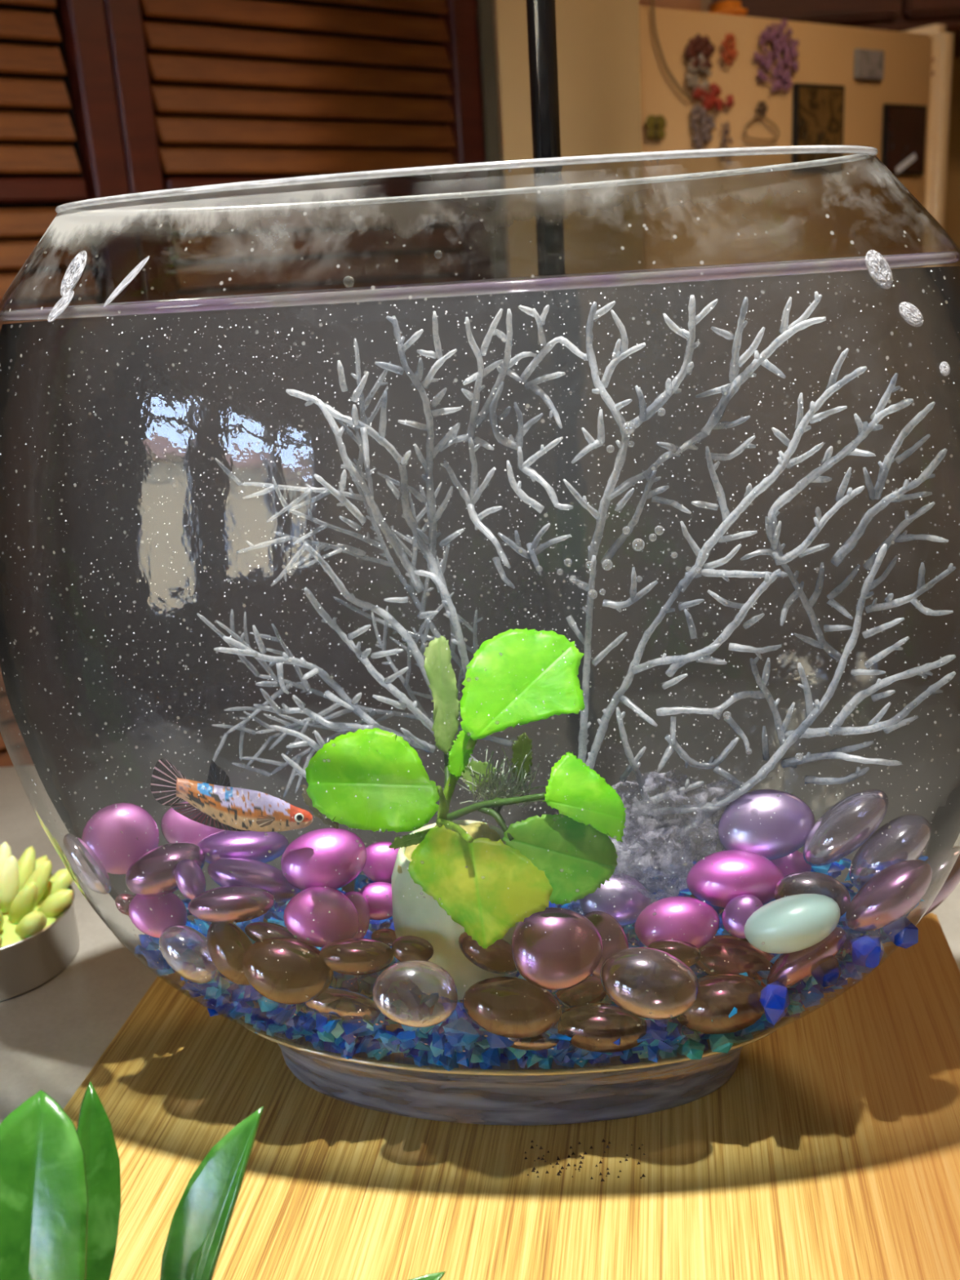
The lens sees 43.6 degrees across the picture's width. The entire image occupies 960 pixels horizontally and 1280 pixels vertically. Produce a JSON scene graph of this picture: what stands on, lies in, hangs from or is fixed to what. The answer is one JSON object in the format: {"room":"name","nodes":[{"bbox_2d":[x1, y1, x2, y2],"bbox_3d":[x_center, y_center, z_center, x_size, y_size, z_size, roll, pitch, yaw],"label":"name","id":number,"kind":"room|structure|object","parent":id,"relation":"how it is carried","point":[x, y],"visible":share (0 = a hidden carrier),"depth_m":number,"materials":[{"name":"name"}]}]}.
{"room":"kitchen","nodes":[
{"label":"kitchen","id":0,"kind":"room"},
{"bbox_2d":[493,0,644,290],"bbox_3d":[0.120,-0.379,1.502,0.161,2.470,0.090,-4,17,0],"label":"wall","id":1,"kind":"structure","parent":0,"point":[598,41],"depth_m":1.39,"materials":[{"name":"paint"}]},
{"bbox_2d":[942,56,959,266],"bbox_3d":[-0.043,-0.692,2.559,3.600,2.470,0.100,-4,17,0],"label":"wall","id":2,"kind":"structure","parent":0,"point":[952,214],"depth_m":2.45,"materials":[{"name":"paint"}]},
{"bbox_2d":[711,0,959,57],"bbox_3d":[0.695,-1.382,2.111,1.000,0.620,0.362,-4,17,0],"label":"upper cabinet","id":3,"kind":"object","parent":2,"relation":"attached to","point":[898,15],"visible":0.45,"depth_m":2.02,"materials":[{"name":"brown wood"}]},
{"bbox_3d":[0.079,1.259,0.490,3.600,0.060,5.200,-4,17,0],"label":"floor","id":4,"kind":"structure","parent":0,"visible":0},
{"bbox_2d":[0,0,146,767],"bbox_3d":[-0.651,-0.091,1.321,0.660,2.120,0.050,-17,21,-37],"label":"louvered door","id":5,"kind":"structure","parent":4,"relation":"on","point":[61,142],"depth_m":1.34,"materials":[{"name":"brown wood"}]},
{"bbox_2d":[103,0,493,313],"bbox_3d":[-0.186,-0.233,1.687,0.552,2.120,0.050,-17,21,-37],"label":"louvered door","id":6,"kind":"structure","parent":4,"relation":"on","point":[208,91],"depth_m":1.53,"materials":[{"name":"brown wood"}]},
{"bbox_2d":[476,0,507,291],"bbox_3d":[0.039,-0.472,1.824,0.035,2.470,0.120,-4,17,0],"label":"trim","id":7,"kind":"structure","parent":4,"relation":"on","point":[485,7],"depth_m":1.69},
{"bbox_2d":[639,5,954,282],"bbox_3d":[0.328,-0.156,2.136,0.686,1.633,0.620,-15,21,-34],"label":"refrigerator","id":8,"kind":"object","parent":4,"relation":"on","point":[866,208],"visible":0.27,"depth_m":1.68,"materials":[{"name":"beige metal"}]},
{"bbox_2d":[645,115,666,140],"bbox_3d":[0.223,-0.649,1.520,0.037,0.031,0.004,-16,21,-34],"label":"butterfly magnet","id":9,"kind":"object","parent":8,"relation":"attached to","point":[651,121],"visible":1,"depth_m":1.52,"materials":[{"name":"yellow paint"}]},
{"bbox_2d":[639,0,701,11],"bbox_3d":[0.227,-0.890,1.625,0.120,0.100,0.100,-15,21,-34],"label":"food box","id":10,"kind":"object","parent":8,"relation":"on","point":[689,5],"visible":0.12,"depth_m":1.60,"materials":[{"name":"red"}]},
{"bbox_2d":[650,0,692,100],"bbox_3d":[0.241,-0.744,1.511,0.070,0.118,0.004,-15,21,-34],"label":"cord","id":11,"kind":"object","parent":8,"relation":"attached to","point":[657,42],"visible":1,"depth_m":1.50,"materials":[{"name":"brown plastic"}]},
{"bbox_2d":[685,53,711,100],"bbox_3d":[0.281,-0.725,1.545,0.046,0.057,0.006,-15,21,-34],"label":"magnet","id":12,"kind":"object","parent":8,"relation":"attached to","point":[693,82],"visible":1,"depth_m":1.54,"materials":[{"name":"paint"}]},
{"bbox_2d":[684,33,715,69],"bbox_3d":[0.282,-0.753,1.539,0.054,0.045,0.007,-15,21,-34],"label":"magnet","id":13,"kind":"object","parent":8,"relation":"attached to","point":[704,46],"visible":1,"depth_m":1.53,"materials":[{"name":"paint"}]},
{"bbox_2d":[690,103,715,149],"bbox_3d":[0.292,-0.670,1.568,0.046,0.057,0.006,-15,21,-34],"label":"magnet","id":14,"kind":"object","parent":8,"relation":"attached to","point":[702,117],"visible":0.99,"depth_m":1.56,"materials":[{"name":"paint"}]},
{"bbox_2d":[700,0,711,12],"bbox_3d":[0.287,-0.953,1.783,0.100,0.120,0.080,-15,21,-34],"label":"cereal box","id":15,"kind":"object","parent":8,"relation":"on","point":[705,4],"visible":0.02,"depth_m":1.77,"materials":[{"name":"beige"}]},
{"bbox_2d":[692,82,733,111],"bbox_3d":[0.305,-0.709,1.568,0.077,0.036,0.006,-16,21,-34],"label":"magnet","id":16,"kind":"object","parent":8,"relation":"attached to","point":[709,99],"visible":1,"depth_m":1.56,"materials":[{"name":"paint"}]},
{"bbox_2d":[720,121,732,164],"bbox_3d":[0.328,-0.662,1.597,0.024,0.054,0.003,-16,21,-34],"label":"magnet","id":17,"kind":"object","parent":8,"relation":"attached to","point":[726,132],"visible":0.79,"depth_m":1.59,"materials":[{"name":"paint"}]},
{"bbox_2d":[707,0,747,16],"bbox_3d":[0.345,-0.881,1.692,0.050,0.030,0.060,-15,21,-34],"label":"bag","id":18,"kind":"object","parent":8,"relation":"on","point":[726,6],"visible":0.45,"depth_m":1.67,"materials":[{"name":"orange"}]},
{"bbox_2d":[720,32,737,66],"bbox_3d":[0.326,-0.772,1.567,0.033,0.040,0.005,-15,21,-34],"label":"magnet","id":19,"kind":"object","parent":8,"relation":"attached to","point":[731,53],"visible":1,"depth_m":1.56,"materials":[{"name":"paint"}]},
{"bbox_2d":[743,114,779,141],"bbox_3d":[0.384,-0.697,1.633,0.070,0.034,0.004,-15,21,-34],"label":"magnet","id":20,"kind":"object","parent":8,"relation":"attached to","point":[765,117],"visible":1,"depth_m":1.63,"materials":[{"name":"beige"}]},
{"bbox_2d":[755,100,768,116],"bbox_3d":[0.382,-0.719,1.624,0.023,0.021,0.003,-16,21,-34],"label":"magnet","id":21,"kind":"object","parent":8,"relation":"attached to","point":[763,108],"visible":1,"depth_m":1.62,"materials":[{"name":"paint"}]},
{"bbox_2d":[753,18,799,93],"bbox_3d":[0.401,-0.789,1.622,0.091,0.094,0.006,-15,21,-34],"label":"magnet","id":22,"kind":"object","parent":8,"relation":"attached to","point":[780,43],"visible":1,"depth_m":1.62,"materials":[{"name":"purple plastic"}]},
{"bbox_2d":[791,82,844,172],"bbox_3d":[0.481,-0.726,1.702,0.110,0.115,0.008,-15,21,-34],"label":"photo magnet","id":23,"kind":"object","parent":8,"relation":"attached to","point":[818,109],"visible":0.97,"depth_m":1.69,"materials":[{"name":"black"}]},
{"bbox_2d":[853,48,884,80],"bbox_3d":[0.565,-0.834,1.739,0.066,0.040,0.008,-15,21,-34],"label":"photo magnet","id":24,"kind":"object","parent":8,"relation":"attached to","point":[868,64],"visible":1,"depth_m":1.73,"materials":[{"name":"grey"}]},
{"bbox_2d":[880,103,927,176],"bbox_3d":[0.644,-0.757,1.819,0.105,0.100,0.009,-15,21,-34],"label":"photo magnet","id":25,"kind":"object","parent":8,"relation":"attached to","point":[904,126],"visible":0.98,"depth_m":1.81,"materials":[{"name":"black"}]},
{"bbox_3d":[-0.058,0.667,0.600,2.500,1.023,0.520,-4,17,0],"label":"cabinet","id":26,"kind":"object","parent":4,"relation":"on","visible":0},
{"bbox_2d":[0,764,959,1124],"bbox_3d":[-0.090,0.168,0.436,2.600,0.030,0.620,-4,17,0],"label":"countertop","id":27,"kind":"structure","parent":26,"relation":"on","point":[54,1033],"depth_m":0.48,"materials":[{"name":"stone"}]},
{"bbox_2d":[0,841,79,1001],"bbox_3d":[-0.207,0.112,0.501,0.074,0.053,0.075,7,20,31],"label":"potted succulent","id":28,"kind":"object","parent":27,"relation":"on","point":[39,938],"visible":0.99,"depth_m":0.49,"materials":[{"name":"plant"}]},
{"bbox_2d":[0,1081,445,1279],"bbox_3d":[-0.075,0.159,0.217,0.076,0.112,0.144,6,20,29],"label":"potted plant","id":29,"kind":"object","parent":27,"relation":"on","point":[60,1183],"visible":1,"depth_m":0.24,"materials":[{"name":"green plant"}]},
{"bbox_2d":[63,912,959,1279],"bbox_3d":[0.016,0.150,0.390,0.297,0.018,0.260,-1,17,9],"label":"cutting board","id":30,"kind":"object","parent":27,"relation":"on","point":[830,1150],"visible":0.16,"depth_m":0.35,"materials":[{"name":"brown wood"}]},
{"bbox_2d":[0,145,959,1125],"bbox_3d":[0.001,0.008,0.358,0.307,0.272,0.140,-1,17,8],"label":"bowl","id":31,"kind":"object","parent":30,"relation":"on","point":[511,1094],"visible":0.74,"depth_m":0.39,"materials":[{"name":"clear glass"}]},
{"bbox_2d":[47,290,74,322],"bbox_3d":[-0.104,-0.083,0.299,0.008,0.007,0.003,0,17,11],"label":"water droplet","id":32,"kind":"object","parent":31,"relation":"on","point":[60,307],"visible":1,"depth_m":0.30,"materials":[{"name":"white"}]},
{"bbox_2d":[60,250,87,296],"bbox_3d":[-0.101,-0.091,0.299,0.008,0.011,0.005,-3,17,2],"label":"water droplet","id":33,"kind":"object","parent":31,"relation":"on","point":[71,277],"visible":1,"depth_m":0.30,"materials":[{"name":"white"}]},
{"bbox_2d":[62,833,111,894],"bbox_3d":[-0.121,0.069,0.368,0.016,0.019,0.010,9,21,35],"label":"pebble","id":34,"kind":"object","parent":31,"relation":"in","point":[73,866],"visible":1,"depth_m":0.36,"materials":[{"name":"glass"}]},
{"bbox_2d":[81,802,159,875],"bbox_3d":[-0.113,0.063,0.379,0.024,0.021,0.013,-9,18,-17],"label":"pebble","id":35,"kind":"object","parent":31,"relation":"in","point":[116,830],"visible":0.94,"depth_m":0.38,"materials":[{"name":"glass"}]},
{"bbox_2d":[103,256,149,306],"bbox_3d":[-0.086,-0.087,0.290,0.013,0.011,0.001,-3,17,1],"label":"water droplet","id":36,"kind":"object","parent":31,"relation":"in","point":[135,272],"visible":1,"depth_m":0.29,"materials":[{"name":"white"}]},
{"bbox_2d":[0,251,959,1013],"bbox_3d":[0.001,0.009,0.358,0.304,0.222,0.138,-1,17,8],"label":"water","id":37,"kind":"object","parent":31,"relation":"in","point":[6,319],"visible":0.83,"depth_m":0.33,"materials":[{"name":"clear liquid"}]},
{"bbox_2d":[151,758,312,831],"bbox_3d":[-0.072,0.045,0.349,0.045,0.024,0.009,-4,17,0],"label":"fish","id":38,"kind":"object","parent":37,"relation":"in","point":[210,808],"visible":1,"depth_m":0.35},
{"bbox_2d":[300,784,338,828],"bbox_3d":[-0.046,0.048,0.344,0.012,0.013,0.003,-1,17,9],"label":"dead leaf","id":39,"kind":"object","parent":37,"relation":"in","point":[308,801],"visible":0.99,"depth_m":0.34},
{"bbox_2d":[342,275,354,287],"bbox_3d":[-0.030,-0.083,0.278,0.003,0.003,0.003,-4,17,0],"label":"bubble","id":40,"kind":"object","parent":37,"relation":"on","point":[346,276],"visible":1,"depth_m":0.28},
{"bbox_2d":[601,559,613,570],"bbox_3d":[0.036,-0.022,0.345,0.003,0.003,0.003,-4,17,0],"label":"bubble","id":41,"kind":"object","parent":37,"relation":"in","point":[606,559],"visible":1,"depth_m":0.34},
{"bbox_2d":[622,421,635,434],"bbox_3d":[0.041,-0.059,0.333,0.004,0.004,0.004,-4,17,0],"label":"bubble","id":42,"kind":"object","parent":37,"relation":"in","point":[628,421],"visible":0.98,"depth_m":0.33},
{"bbox_2d":[631,538,644,551],"bbox_3d":[0.045,-0.027,0.342,0.004,0.004,0.004,-4,17,0],"label":"bubble","id":43,"kind":"object","parent":37,"relation":"in","point":[636,539],"visible":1,"depth_m":0.34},
{"bbox_2d":[134,852,928,1071],"bbox_3d":[0.013,0.093,0.383,0.250,0.050,0.100,0,17,11],"label":"gravel","id":44,"kind":"object","parent":31,"relation":"in","point":[446,1042],"visible":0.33,"depth_m":0.36,"materials":[{"name":"blue glass"}]},
{"bbox_2d":[128,892,187,938],"bbox_3d":[-0.099,0.084,0.368,0.017,0.014,0.010,-6,17,-8],"label":"pebble","id":45,"kind":"object","parent":44,"relation":"on","point":[152,922],"visible":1,"depth_m":0.36,"materials":[{"name":"glass"}]},
{"bbox_2d":[115,893,134,915],"bbox_3d":[-0.108,0.082,0.370,0.008,0.007,0.005,-6,17,-9],"label":"pebble","id":46,"kind":"object","parent":45,"relation":"on","point":[123,906],"visible":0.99,"depth_m":0.37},
{"bbox_2d":[124,841,205,897],"bbox_3d":[-0.096,0.070,0.366,0.024,0.015,0.015,-9,18,-18],"label":"pebble","id":47,"kind":"object","parent":45,"relation":"on","point":[157,868],"visible":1,"depth_m":0.36,"materials":[{"name":"glass"}]},
{"bbox_2d":[159,924,219,983],"bbox_3d":[-0.087,0.095,0.362,0.018,0.018,0.013,3,18,22],"label":"pebble","id":48,"kind":"object","parent":44,"relation":"on","point":[184,927],"visible":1,"depth_m":0.36,"materials":[{"name":"glass"}]},
{"bbox_2d":[174,858,205,899],"bbox_3d":[-0.086,0.071,0.358,0.009,0.012,0.008,4,19,23],"label":"pebble","id":49,"kind":"object","parent":48,"relation":"on","point":[190,879],"visible":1,"depth_m":0.36,"materials":[{"name":"glass"}]},
{"bbox_2d":[160,801,222,844],"bbox_3d":[-0.092,0.061,0.392,0.022,0.016,0.012,-6,17,-9],"label":"pebble","id":50,"kind":"object","parent":44,"relation":"on","point":[183,828],"visible":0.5,"depth_m":0.39,"materials":[{"name":"glass"}]},
{"bbox_2d":[206,922,253,986],"bbox_3d":[-0.073,0.093,0.358,0.017,0.019,0.013,7,20,32],"label":"pebble","id":51,"kind":"object","parent":44,"relation":"on","point":[227,959],"visible":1,"depth_m":0.35,"materials":[{"name":"glass"}]},
{"bbox_2d":[187,884,275,924],"bbox_3d":[-0.073,0.078,0.352,0.025,0.012,0.015,-6,17,-7],"label":"pebble","id":52,"kind":"object","parent":51,"relation":"on","point":[237,903],"visible":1,"depth_m":0.35,"materials":[{"name":"glass"}]},
{"bbox_2d":[196,830,288,863],"bbox_3d":[-0.075,0.065,0.378,0.029,0.014,0.017,-7,17,-10],"label":"pebble","id":53,"kind":"object","parent":44,"relation":"on","point":[217,845],"visible":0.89,"depth_m":0.37,"materials":[{"name":"glass"}]},
{"bbox_2d":[207,857,299,902],"bbox_3d":[-0.069,0.073,0.366,0.027,0.016,0.016,-6,17,-7],"label":"pebble","id":54,"kind":"object","parent":44,"relation":"on","point":[225,872],"visible":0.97,"depth_m":0.36,"materials":[{"name":"glass"}]},
{"bbox_2d":[244,921,297,942],"bbox_3d":[-0.061,0.089,0.359,0.018,0.011,0.011,-1,17,7],"label":"pebble","id":55,"kind":"object","parent":44,"relation":"on","point":[258,931],"visible":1,"depth_m":0.35,"materials":[{"name":"glass"}]},
{"bbox_2d":[283,885,359,947],"bbox_3d":[-0.047,0.082,0.355,0.022,0.016,0.012,-6,17,-8],"label":"pebble","id":56,"kind":"object","parent":44,"relation":"on","point":[343,920],"visible":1,"depth_m":0.35,"materials":[{"name":"glass"}]},
{"bbox_2d":[280,827,367,890],"bbox_3d":[-0.047,0.067,0.363,0.026,0.018,0.014,-6,17,-8],"label":"pebble","id":57,"kind":"object","parent":44,"relation":"on","point":[331,856],"visible":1,"depth_m":0.36,"materials":[{"name":"glass"}]},
{"bbox_2d":[304,987,385,1021],"bbox_3d":[-0.041,0.108,0.355,0.025,0.013,0.014,-2,17,6],"label":"pebble","id":58,"kind":"object","parent":44,"relation":"on","point":[334,1002],"visible":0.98,"depth_m":0.35,"materials":[{"name":"glass"}]},
{"bbox_2d":[241,937,333,1004],"bbox_3d":[-0.056,0.096,0.349,0.026,0.018,0.014,-6,17,-7],"label":"pebble","id":59,"kind":"object","parent":58,"relation":"on","point":[305,975],"visible":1,"depth_m":0.34,"materials":[{"name":"glass"}]},
{"bbox_2d":[319,937,394,975],"bbox_3d":[-0.035,0.091,0.346,0.021,0.011,0.013,-6,17,-7],"label":"pebble","id":60,"kind":"object","parent":58,"relation":"on","point":[364,956],"visible":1,"depth_m":0.34,"materials":[{"name":"glass"}]},
{"bbox_2d":[344,891,369,937],"bbox_3d":[-0.039,0.084,0.362,0.011,0.013,0.008,-8,17,-13],"label":"pebble","id":61,"kind":"object","parent":44,"relation":"on","point":[359,901],"visible":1,"depth_m":0.36,"materials":[{"name":"glass"}]},
{"bbox_2d":[362,841,399,883],"bbox_3d":[-0.030,0.070,0.379,0.015,0.012,0.008,-5,17,-5],"label":"pebble","id":62,"kind":"object","parent":44,"relation":"on","point":[381,851],"visible":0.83,"depth_m":0.38,"materials":[{"name":"glass"}]},
{"bbox_2d":[370,928,396,946],"bbox_3d":[-0.029,0.092,0.369,0.009,0.006,0.005,-6,17,-8],"label":"pebble","id":63,"kind":"object","parent":44,"relation":"on","point":[386,935],"visible":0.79,"depth_m":0.37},
{"bbox_2d":[358,881,392,919],"bbox_3d":[-0.031,0.080,0.368,0.014,0.010,0.008,-5,17,-6],"label":"pebble","id":64,"kind":"object","parent":63,"relation":"on","point":[377,900],"visible":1,"depth_m":0.36,"materials":[{"name":"glass"}]},
{"bbox_2d":[391,935,434,964],"bbox_3d":[-0.019,0.089,0.346,0.012,0.008,0.007,-2,17,5],"label":"pebble","id":65,"kind":"object","parent":44,"relation":"on","point":[418,948],"visible":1,"depth_m":0.34,"materials":[{"name":"glass"}]},
{"bbox_2d":[372,959,457,1027],"bbox_3d":[-0.018,0.100,0.339,0.024,0.017,0.014,-2,17,4],"label":"pebble","id":66,"kind":"object","parent":44,"relation":"on","point":[410,961],"visible":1,"depth_m":0.34,"materials":[{"name":"glass"}]},
{"bbox_2d":[391,819,519,999],"bbox_3d":[-0.007,0.080,0.369,0.041,0.049,0.041,-4,17,0],"label":"plant pot","id":67,"kind":"object","parent":44,"relation":"on","point":[424,911],"visible":0.2,"depth_m":0.35,"materials":[{"name":"ceramic"}]},
{"bbox_2d":[305,628,626,948],"bbox_3d":[-0.001,0.038,0.338,0.074,0.073,0.068,-19,23,-41],"label":"plant","id":68,"kind":"object","parent":67,"relation":"in","point":[486,908],"visible":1,"depth_m":0.34,"materials":[{"name":"green plant"}]},
{"bbox_2d":[457,931,517,973],"bbox_3d":[0.003,0.091,0.348,0.018,0.013,0.012,2,18,19],"label":"pebble","id":69,"kind":"object","parent":44,"relation":"on","point":[497,958],"visible":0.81,"depth_m":0.34,"materials":[{"name":"glass"}]},
{"bbox_2d":[462,976,561,1039],"bbox_3d":[0.009,0.103,0.338,0.027,0.017,0.017,2,18,19],"label":"pebble","id":70,"kind":"object","parent":44,"relation":"on","point":[519,1008],"visible":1,"depth_m":0.33,"materials":[{"name":"glass"}]},
{"bbox_2d":[508,1031,559,1050],"bbox_3d":[0.014,0.114,0.344,0.020,0.008,0.010,-2,17,6],"label":"pebble","id":71,"kind":"object","parent":44,"relation":"on","point":[542,1042],"visible":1,"depth_m":0.34,"materials":[{"name":"glass"}]},
{"bbox_2d":[511,906,603,990],"bbox_3d":[0.022,0.086,0.337,0.026,0.020,0.015,-1,17,8],"label":"pebble","id":72,"kind":"object","parent":44,"relation":"on","point":[557,962],"visible":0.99,"depth_m":0.33,"materials":[{"name":"glass"}]},
{"bbox_2d":[198,291,955,914],"bbox_3d":[0.023,-0.005,0.369,0.230,0.190,0.051,-1,17,9],"label":"coral","id":73,"kind":"object","parent":44,"relation":"on","point":[873,564],"visible":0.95,"depth_m":0.35,"materials":[{"name":"plastic"}]},
{"bbox_2d":[554,975,607,1006],"bbox_3d":[0.030,0.104,0.353,0.017,0.011,0.010,-6,17,-7],"label":"pebble","id":74,"kind":"object","parent":44,"relation":"on","point":[588,989],"visible":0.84,"depth_m":0.35,"materials":[{"name":"glass"}]},
{"bbox_2d":[584,910,628,978],"bbox_3d":[0.035,0.088,0.348,0.016,0.017,0.011,-1,17,9],"label":"pebble","id":75,"kind":"object","parent":74,"relation":"on","point":[607,926],"visible":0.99,"depth_m":0.35,"materials":[{"name":"glass"}]},
{"bbox_2d":[557,1003,646,1053],"bbox_3d":[0.035,0.111,0.344,0.028,0.015,0.016,-2,17,5],"label":"pebble","id":76,"kind":"object","parent":44,"relation":"on","point":[591,1027],"visible":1,"depth_m":0.34,"materials":[{"name":"glass"}]},
{"bbox_2d":[600,946,698,1019],"bbox_3d":[0.047,0.095,0.334,0.027,0.018,0.016,3,18,21],"label":"pebble","id":77,"kind":"object","parent":76,"relation":"on","point":[672,986],"visible":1,"depth_m":0.33,"materials":[{"name":"glass"}]},
{"bbox_2d":[579,872,650,925],"bbox_3d":[0.042,0.081,0.372,0.022,0.015,0.012,-2,17,6],"label":"pebble","id":78,"kind":"object","parent":44,"relation":"on","point":[623,894],"visible":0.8,"depth_m":0.37,"materials":[{"name":"glass"}]},
{"bbox_2d":[634,896,719,948],"bbox_3d":[0.058,0.083,0.351,0.025,0.015,0.013,-2,17,7],"label":"pebble","id":79,"kind":"object","parent":44,"relation":"on","point":[688,917],"visible":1,"depth_m":0.35,"materials":[{"name":"glass"}]},
{"bbox_2d":[675,973,764,1035],"bbox_3d":[0.069,0.104,0.345,0.027,0.017,0.017,-2,17,6],"label":"pebble","id":80,"kind":"object","parent":44,"relation":"on","point":[718,994],"visible":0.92,"depth_m":0.34,"materials":[{"name":"glass"}]},
{"bbox_2d":[647,938,701,967],"bbox_3d":[0.055,0.089,0.342,0.015,0.008,0.009,2,18,17],"label":"pebble","id":81,"kind":"object","parent":80,"relation":"on","point":[686,952],"visible":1,"depth_m":0.34,"materials":[{"name":"glass"}]},
{"bbox_2d":[694,934,774,987],"bbox_3d":[0.076,0.096,0.357,0.027,0.016,0.016,2,18,18],"label":"pebble","id":82,"kind":"object","parent":44,"relation":"on","point":[742,957],"visible":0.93,"depth_m":0.35,"materials":[{"name":"glass"}]},
{"bbox_2d":[721,893,763,938],"bbox_3d":[0.076,0.080,0.347,0.012,0.011,0.008,-1,17,8],"label":"pebble","id":83,"kind":"object","parent":82,"relation":"on","point":[748,904],"visible":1,"depth_m":0.34,"materials":[{"name":"glass"}]},
{"bbox_2d":[686,849,783,907],"bbox_3d":[0.076,0.071,0.357,0.028,0.017,0.017,2,18,19],"label":"pebble","id":84,"kind":"object","parent":44,"relation":"on","point":[717,882],"visible":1,"depth_m":0.35,"materials":[{"name":"glass"}]},
{"bbox_2d":[717,789,815,860],"bbox_3d":[0.087,0.056,0.364,0.029,0.020,0.015,-1,17,7],"label":"pebble","id":85,"kind":"object","parent":44,"relation":"on","point":[792,826],"visible":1,"depth_m":0.36,"materials":[{"name":"glass"}]},
{"bbox_2d":[771,850,811,876],"bbox_3d":[0.099,0.072,0.383,0.013,0.010,0.007,-2,17,6],"label":"pebble","id":86,"kind":"object","parent":44,"relation":"on","point":[795,862],"visible":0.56,"depth_m":0.38,"materials":[{"name":"glass"}]},
{"bbox_2d":[766,926,846,987],"bbox_3d":[0.093,0.091,0.344,0.024,0.018,0.014,-7,17,-10],"label":"pebble","id":87,"kind":"object","parent":44,"relation":"on","point":[799,966],"visible":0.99,"depth_m":0.34,"materials":[{"name":"glass"}]},
{"bbox_2d":[743,893,839,954],"bbox_3d":[0.087,0.080,0.337,0.026,0.017,0.017,-2,17,6],"label":"pebble","id":88,"kind":"object","parent":87,"relation":"on","point":[806,921],"visible":1,"depth_m":0.33,"materials":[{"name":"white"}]},
{"bbox_2d":[773,871,850,916],"bbox_3d":[0.096,0.074,0.347,0.022,0.014,0.011,2,18,17],"label":"pebble","id":89,"kind":"object","parent":44,"relation":"on","point":[820,883],"visible":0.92,"depth_m":0.34,"materials":[{"name":"glass"}]},
{"bbox_2d":[802,789,888,866],"bbox_3d":[0.107,0.055,0.351,0.026,0.023,0.017,-7,17,-12],"label":"pebble","id":90,"kind":"object","parent":44,"relation":"on","point":[838,806],"visible":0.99,"depth_m":0.35,"materials":[{"name":"glass"}]},
{"bbox_2d":[844,859,932,931],"bbox_3d":[0.116,0.073,0.341,0.025,0.021,0.016,-7,17,-10],"label":"pebble","id":91,"kind":"object","parent":44,"relation":"on","point":[886,900],"visible":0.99,"depth_m":0.34,"materials":[{"name":"glass"}]},
{"bbox_2d":[848,813,931,889],"bbox_3d":[0.121,0.063,0.354,0.024,0.023,0.017,-9,18,-18],"label":"pebble","id":92,"kind":"object","parent":44,"relation":"on","point":[877,834],"visible":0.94,"depth_m":0.35,"materials":[{"name":"glass"}]},
{"bbox_2d":[907,845,959,922],"bbox_3d":[0.136,0.074,0.361,0.024,0.024,0.016,-11,19,-24],"label":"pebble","id":93,"kind":"object","parent":44,"relation":"on","point":[941,862],"visible":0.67,"depth_m":0.35,"materials":[{"name":"glass"}]},
{"bbox_2d":[681,1038,705,1059],"bbox_3d":[0.062,0.119,0.349,0.007,0.007,0.006,-13,19,-27],"label":"chip","id":94,"kind":"object","parent":31,"relation":"in","point":[692,1049],"visible":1,"depth_m":0.35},
{"bbox_2d":[708,1032,735,1053],"bbox_3d":[0.071,0.117,0.351,0.008,0.008,0.008,-4,17,0],"label":"chip","id":95,"kind":"object","parent":31,"relation":"in","point":[722,1043],"visible":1,"depth_m":0.35,"materials":[{"name":"glass"}]},
{"bbox_2d":[760,981,790,1025],"bbox_3d":[0.083,0.102,0.337,0.008,0.012,0.010,5,19,25],"label":"chip","id":96,"kind":"object","parent":31,"relation":"in","point":[775,1001],"visible":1,"depth_m":0.33,"materials":[{"name":"glass"}]},
{"bbox_2d":[811,956,841,989],"bbox_3d":[0.098,0.095,0.338,0.009,0.009,0.009,-12,19,-25],"label":"chip","id":97,"kind":"object","parent":31,"relation":"in","point":[827,974],"visible":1,"depth_m":0.34,"materials":[{"name":"glass"}]},
{"bbox_2d":[848,934,884,968],"bbox_3d":[0.109,0.088,0.341,0.010,0.010,0.009,4,19,24],"label":"chip","id":98,"kind":"object","parent":31,"relation":"in","point":[866,950],"visible":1,"depth_m":0.34,"materials":[{"name":"glass"}]},
{"bbox_2d":[865,249,893,288],"bbox_3d":[0.092,-0.086,0.277,0.007,0.009,0.002,-7,17,-10],"label":"water droplet","id":99,"kind":"object","parent":31,"relation":"in","point":[876,260],"visible":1,"depth_m":0.28,"materials":[{"name":"white"}]},
{"bbox_2d":[882,915,918,948],"bbox_3d":[0.120,0.084,0.345,0.010,0.010,0.010,-10,18,-21],"label":"chip","id":100,"kind":"object","parent":31,"relation":"in","point":[903,932],"visible":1,"depth_m":0.34,"materials":[{"name":"glass"}]},
{"bbox_2d":[898,302,923,326],"bbox_3d":[0.101,-0.076,0.280,0.007,0.006,0.002,-9,18,-17],"label":"water droplet","id":101,"kind":"object","parent":31,"relation":"in","point":[905,308],"visible":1,"depth_m":0.28,"materials":[{"name":"white"}]},
{"bbox_2d":[939,361,950,376],"bbox_3d":[0.110,-0.064,0.285,0.003,0.003,0.001,-12,19,-25],"label":"water droplet","id":102,"kind":"object","parent":31,"relation":"in","point":[944,366],"visible":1,"depth_m":0.28,"materials":[{"name":"white"}]},
{"bbox_2d":[524,1138,645,1181],"bbox_3d":[0.031,0.151,0.350,0.035,0.001,0.019,-4,17,0],"label":"crumbs","id":103,"kind":"object","parent":30,"relation":"on","point":[603,1140],"visible":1,"depth_m":0.35,"materials":[{"name":"brown"}]},
{"bbox_2d":[526,0,565,288],"bbox_3d":[0.000,-0.278,0.310,0.079,0.884,0.335,-1,17,10],"label":"pole","id":104,"kind":"object","parent":27,"relation":"on","point":[540,14],"visible":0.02,"depth_m":0.46,"materials":[{"name":"black"}]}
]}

